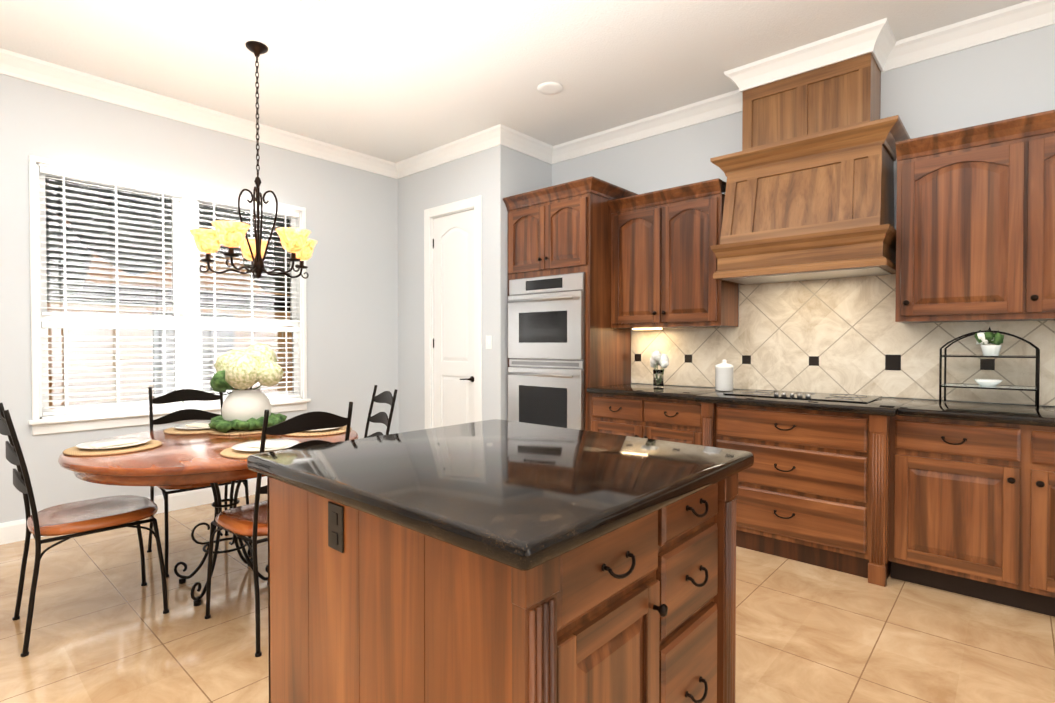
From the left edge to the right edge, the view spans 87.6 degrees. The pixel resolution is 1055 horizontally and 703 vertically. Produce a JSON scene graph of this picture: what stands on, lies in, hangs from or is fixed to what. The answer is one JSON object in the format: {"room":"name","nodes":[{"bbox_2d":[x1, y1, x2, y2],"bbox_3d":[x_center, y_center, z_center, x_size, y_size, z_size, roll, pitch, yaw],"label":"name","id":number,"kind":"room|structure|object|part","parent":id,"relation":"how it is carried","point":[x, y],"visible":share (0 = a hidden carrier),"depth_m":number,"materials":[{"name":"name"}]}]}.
{"room":"kitchen","nodes":[
{"label":"kitchen","id":0,"kind":"room"},
{"bbox_2d":[0,74,399,522],"bbox_3d":[-3.642,-0.317,3.078,0.120,3.040,7.100,1,1,42],"label":"wall","id":1,"kind":"structure","parent":0,"point":[364,292],"depth_m":4.22,"materials":[{"name":"white paint"}]},
{"bbox_2d":[0,476,266,544],"bbox_3d":[-3.631,1.139,3.009,0.016,0.130,6.980,1,1,42],"label":"baseboard","id":2,"kind":"structure","parent":1,"relation":"attached to","point":[12,531],"depth_m":4.13,"materials":[{"name":"white"}]},
{"bbox_2d":[28,155,310,434],"bbox_3d":[-2.595,-0.366,4.214,0.175,1.785,1.860,1,1,42],"label":"window","id":3,"kind":"structure","parent":1,"relation":"in","point":[188,282],"depth_m":4.00,"materials":[{"name":"white wood"}]},
{"bbox_3d":[-2.627,-0.399,4.242,0.060,1.622,1.722,1,1,42],"label":"window sash","id":4,"kind":"part","parent":3,"relation":"part of","materials":[{"name":"white wood"}]},
{"bbox_2d":[39,166,299,415],"bbox_3d":[-2.593,-0.399,4.212,0.056,1.616,1.714,1,1,42],"label":"window blinds","id":5,"kind":"object","parent":3,"relation":"attached to","point":[64,174],"visible":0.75,"depth_m":3.95,"materials":[{"name":"white plastic"}]},
{"bbox_2d":[0,48,395,178],"bbox_3d":[-3.604,-1.772,2.943,0.088,0.124,6.980,1,1,42],"label":"crown molding","id":6,"kind":"structure","parent":1,"relation":"attached to","point":[16,65],"depth_m":4.06,"materials":[{"name":"white wood"}]},
{"bbox_2d":[396,145,511,432],"bbox_3d":[-0.732,-0.347,5.161,1.460,3.040,0.120,1,1,42],"label":"wall","id":7,"kind":"structure","parent":0,"point":[487,173],"depth_m":5.01,"materials":[{"name":"white paint"}]},
{"bbox_2d":[396,124,507,178],"bbox_3d":[-0.735,-1.802,5.003,1.458,0.124,0.088,1,1,42],"label":"crown molding","id":8,"kind":"structure","parent":7,"relation":"attached to","point":[496,135],"depth_m":4.93,"materials":[{"name":"white wood"}]},
{"bbox_2d":[424,195,481,428],"bbox_3d":[-0.653,-0.091,5.081,0.790,2.530,0.140,1,1,42],"label":"door frame","id":9,"kind":"structure","parent":7,"relation":"attached to","point":[468,204],"depth_m":5.11,"materials":[{"name":"white wood"}]},
{"bbox_2d":[433,209,473,427],"bbox_3d":[-0.660,-0.048,5.074,0.602,2.428,0.036,1,1,42],"label":"pantry door","id":10,"kind":"structure","parent":7,"relation":"in","point":[453,236],"depth_m":5.07,"materials":[{"name":"white wood"}]},
{"bbox_2d":[433,239,473,381],"bbox_3d":[-0.702,-0.051,5.054,0.573,2.040,0.054,1,1,42],"label":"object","id":11,"kind":"structure","parent":10,"relation":"attached to","point":[471,378],"depth_m":4.90,"materials":[{"name":"black metal"}]},
{"bbox_2d":[486,336,491,348],"bbox_3d":[-0.336,-0.078,4.723,0.072,0.115,0.011,1,1,42],"label":"switch plate","id":12,"kind":"object","parent":7,"relation":"attached to","point":[488,342],"visible":1,"depth_m":4.71,"materials":[{"name":"white plastic"}]},
{"bbox_2d":[0,0,1028,162],"bbox_3d":[-0.317,-1.799,0.474,8.680,0.001,8.060,1,1,42],"label":"ceiling","id":13,"kind":"structure","parent":0,"point":[395,81],"depth_m":3.39,"materials":[{"name":"white paint"}]},
{"bbox_2d":[189,41,316,278],"bbox_3d":[-1.618,-1.138,3.345,0.715,1.403,0.692,1,1,42],"label":"chandelier","id":14,"kind":"object","parent":13,"relation":"hanging from","point":[297,244],"visible":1,"depth_m":3.26,"materials":[{"name":"black metal"}]},
{"bbox_2d":[537,82,562,94],"bbox_3d":[0.158,-1.841,3.852,0.180,0.012,0.180,1,1,42],"label":"recessed light","id":15,"kind":"object","parent":13,"relation":"in","point":[549,88],"visible":1,"depth_m":3.84,"materials":[{"name":"white plastic"}]},
{"bbox_2d":[0,494,1054,702],"bbox_3d":[-0.317,1.241,0.519,8.680,0.001,8.060,1,1,42],"label":"floor","id":16,"kind":"structure","parent":0,"point":[104,629],"depth_m":2.37,"materials":[{"name":"tile"}]},
{"bbox_2d":[0,403,168,656],"bbox_3d":[-2.013,0.719,2.495,0.450,0.988,0.561,1,1,44],"label":"chair","id":17,"kind":"object","parent":16,"relation":"on","point":[92,516],"visible":1,"depth_m":2.43,"materials":[{"name":"black metal"}]},
{"bbox_3d":[-1.986,0.742,2.524,0.450,0.045,0.460,1,1,44],"label":"seat","id":18,"kind":"part","parent":17,"relation":"part of","materials":[{"name":"brown wood"}]},
{"bbox_2d":[147,387,251,577],"bbox_3d":[-1.963,0.708,3.273,0.450,0.988,0.561,-1,1,-43],"label":"chair","id":19,"kind":"object","parent":16,"relation":"on","point":[185,395],"visible":0.52,"depth_m":3.35,"materials":[{"name":"black metal"}]},
{"bbox_3d":[-1.936,0.732,3.245,0.450,0.045,0.460,-1,1,-43],"label":"seat","id":20,"kind":"part","parent":19,"relation":"part of","materials":[{"name":"brown wood"}]},
{"bbox_2d":[58,343,357,605],"bbox_3d":[-1.567,0.580,2.852,1.320,1.254,1.320,1,1,42],"label":"dining table","id":21,"kind":"object","parent":16,"relation":"on","point":[214,451],"visible":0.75,"depth_m":2.77,"materials":[{"name":"brown wood"}]},
{"bbox_2d":[221,388,271,420],"bbox_3d":[-1.621,0.330,3.178,0.260,0.225,0.260,1,1,42],"label":"vase","id":22,"kind":"object","parent":21,"relation":"on","point":[242,404],"depth_m":3.08,"materials":[{"name":"white ceramic"}]},
{"bbox_2d":[205,402,352,656],"bbox_3d":[-1.116,0.719,2.493,0.561,0.988,0.450,1,1,39],"label":"chair","id":23,"kind":"object","parent":16,"relation":"on","point":[244,521],"visible":0.56,"depth_m":2.30,"materials":[{"name":"black metal"}]},
{"bbox_3d":[-1.147,0.742,2.518,0.460,0.045,0.450,1,1,39],"label":"seat","id":24,"kind":"part","parent":23,"relation":"part of","materials":[{"name":"brown wood"}]},
{"bbox_2d":[364,385,397,437],"bbox_3d":[-1.076,0.709,3.176,0.561,0.988,0.450,-1,1,-32],"label":"chair","id":25,"kind":"object","parent":16,"relation":"on","point":[387,397],"visible":0.19,"depth_m":3.34,"materials":[{"name":"black metal"}]},
{"bbox_2d":[247,419,753,702],"bbox_3d":[-0.071,0.764,1.658,1.115,0.920,1.050,1,1,42],"label":"kitchen island","id":26,"kind":"object","parent":16,"relation":"on","point":[496,561],"visible":1,"depth_m":1.29,"materials":[{"name":"brown wood"}]},
{"bbox_2d":[328,501,343,552],"bbox_3d":[-0.477,0.436,1.366,0.070,0.115,0.008,1,1,42],"label":"outlet","id":27,"kind":"object","parent":26,"relation":"attached to","point":[335,509],"depth_m":1.36,"materials":[{"name":"black plastic"}]},
{"bbox_2d":[247,419,753,570],"bbox_3d":[-0.071,0.328,1.652,1.115,0.048,1.050,1,1,42],"label":"island countertop","id":28,"kind":"structure","parent":26,"relation":"on","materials":[{"name":"stone"}]},
{"bbox_2d":[503,176,637,430],"bbox_3d":[0.332,-0.054,4.567,0.915,2.471,0.692,1,1,42],"label":"tall cabinet","id":29,"kind":"object","parent":16,"relation":"on","point":[568,345],"visible":0.67,"depth_m":4.30,"materials":[{"name":"brown wood"}]},
{"bbox_2d":[590,395,698,444],"bbox_3d":[0.998,0.749,4.044,0.908,0.880,0.606,1,1,42],"label":"base cabinet","id":30,"kind":"object","parent":16,"relation":"on","point":[673,420],"depth_m":3.80,"materials":[{"name":"brown wood"}]},
{"bbox_2d":[699,403,890,586],"bbox_3d":[1.686,0.759,3.389,0.990,0.880,0.670,1,1,42],"label":"base cabinet","id":31,"kind":"object","parent":16,"relation":"on","point":[816,491],"depth_m":3.06,"materials":[{"name":"brown wood"}]},
{"bbox_2d":[891,415,1054,616],"bbox_3d":[2.497,0.769,2.711,1.123,0.880,0.606,1,1,42],"label":"base cabinet","id":32,"kind":"object","parent":16,"relation":"on","point":[957,497],"depth_m":2.63,"materials":[{"name":"brown wood"}]},
{"bbox_2d":[587,383,1054,426],"bbox_3d":[2.311,0.307,2.813,4.498,0.040,0.691,1,1,42],"label":"countertop","id":33,"kind":"structure","parent":32,"relation":"on","point":[1018,415],"depth_m":2.96,"materials":[{"name":"black stone"}]},
{"bbox_2d":[650,350,668,387],"bbox_3d":[0.984,0.129,4.108,0.169,0.277,0.128,1,1,42],"label":"flower vase","id":34,"kind":"object","parent":33,"relation":"on","point":[658,358],"visible":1,"depth_m":4.08,"materials":[{"name":"clear glass"}]},
{"bbox_2d":[715,359,733,390],"bbox_3d":[1.372,0.163,3.832,0.124,0.216,0.124,1,1,42],"label":"canister","id":35,"kind":"object","parent":33,"relation":"on","point":[723,375],"visible":1,"depth_m":3.78,"materials":[{"name":"white ceramic"}]},
{"bbox_2d":[723,389,881,402],"bbox_3d":[1.703,0.263,3.432,0.800,0.028,0.460,1,1,42],"label":"cooktop","id":36,"kind":"object","parent":33,"relation":"in","point":[852,398],"visible":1,"depth_m":3.35,"materials":[{"name":"black glass"}]},
{"bbox_2d":[939,327,1039,410],"bbox_3d":[2.420,0.075,2.888,0.390,0.420,0.272,1,1,42],"label":"wire stand","id":37,"kind":"object","parent":33,"relation":"on","point":[1036,388],"visible":1,"depth_m":2.86,"materials":[{"name":"black metal"}]},
{"bbox_2d":[974,379,1001,386],"bbox_3d":[2.419,0.164,2.888,0.116,0.035,0.116,1,1,42],"label":"dish","id":38,"kind":"object","parent":37,"relation":"on","point":[989,382],"visible":1,"depth_m":2.86,"materials":[{"name":"white ceramic"}]},
{"bbox_2d":[974,330,1003,355],"bbox_3d":[2.424,-0.047,2.889,0.120,0.137,0.102,1,1,42],"label":"potted plant","id":39,"kind":"object","parent":37,"relation":"on","point":[983,339],"visible":1,"depth_m":2.86,"materials":[{"name":"white ceramic"}]},
{"bbox_2d":[512,149,551,195],"bbox_3d":[-0.006,-0.344,4.970,0.120,3.040,0.540,1,1,42],"label":"wall","id":40,"kind":"structure","parent":0,"point":[529,173],"depth_m":4.88,"materials":[{"name":"white paint"}]},
{"bbox_2d":[500,127,551,162],"bbox_3d":[0.002,-1.799,4.801,0.088,0.124,0.570,1,1,42],"label":"crown molding","id":41,"kind":"structure","parent":40,"relation":"attached to","point":[518,141],"depth_m":4.81,"materials":[{"name":"white wood"}]},
{"bbox_2d":[552,24,1054,405],"bbox_3d":[2.768,-0.315,2.958,6.940,3.040,0.120,1,1,42],"label":"wall","id":42,"kind":"structure","parent":0,"point":[1013,76],"depth_m":3.25,"materials":[{"name":"white paint"}]},
{"bbox_2d":[548,95,742,163],"bbox_3d":[0.893,-1.794,4.456,1.878,0.124,0.100,1,1,42],"label":"crown molding","id":43,"kind":"structure","parent":42,"relation":"attached to","point":[715,107],"depth_m":4.39,"materials":[{"name":"white wood"}]},
{"bbox_2d":[607,178,738,329],"bbox_3d":[1.070,-0.667,4.120,0.886,0.999,0.365,1,1,42],"label":"upper cabinet","id":44,"kind":"object","parent":42,"relation":"attached to","point":[663,263],"depth_m":3.97,"materials":[{"name":"brown wood"}]},
{"bbox_3d":[0.939,-0.177,4.319,0.240,0.012,0.040,1,1,42],"label":"under-cabinet light strip","id":45,"kind":"part","parent":44,"relation":"part of","materials":[{"name":"white plastic"}]},
{"bbox_2d":[720,18,895,99],"bbox_3d":[1.666,-1.778,3.360,0.910,0.124,0.092,1,1,42],"label":"crown molding","id":46,"kind":"structure","parent":42,"relation":"attached to","point":[882,45],"depth_m":3.30,"materials":[{"name":"white wood"}]},
{"bbox_2d":[710,53,910,284],"bbox_3d":[1.730,-1.153,3.441,1.040,1.372,0.515,1,1,42],"label":"range hood","id":47,"kind":"object","parent":42,"relation":"attached to","point":[808,170],"visible":0.83,"depth_m":3.29,"materials":[{"name":"brown wood"}]},
{"bbox_2d":[631,274,1054,405],"bbox_3d":[2.545,-0.091,3.070,4.498,0.748,0.010,1,1,42],"label":"backsplash","id":48,"kind":"structure","parent":42,"relation":"attached to","point":[840,335],"depth_m":3.53,"materials":[{"name":"tile"}]},
{"bbox_2d":[885,355,900,369],"bbox_3d":[2.224,0.067,3.347,0.080,0.095,0.005,1,1,42],"label":"accent tile","id":49,"kind":"object","parent":48,"relation":"attached to","point":[892,362],"visible":1,"depth_m":3.34,"materials":[{"name":"black tile"}]},
{"bbox_2d":[873,0,1054,71],"bbox_3d":[3.716,-1.757,1.947,4.208,0.124,0.100,1,1,42],"label":"crown molding","id":50,"kind":"structure","parent":42,"relation":"attached to","point":[1030,15],"depth_m":3.06,"materials":[{"name":"white wood"}]},
{"bbox_2d":[895,110,1050,322],"bbox_3d":[2.379,-0.658,2.979,0.599,0.985,0.332,1,1,42],"label":"upper cabinet","id":51,"kind":"object","parent":42,"relation":"attached to","point":[975,225],"depth_m":2.83,"materials":[{"name":"brown wood"}]},
{"bbox_2d":[1047,110,1054,319],"bbox_3d":[2.747,-0.653,2.651,0.644,0.985,0.332,1,1,42],"label":"upper cabinet","id":52,"kind":"object","parent":42,"relation":"attached to","point":[1050,133],"depth_m":2.64,"materials":[{"name":"brown wood"}]}
]}

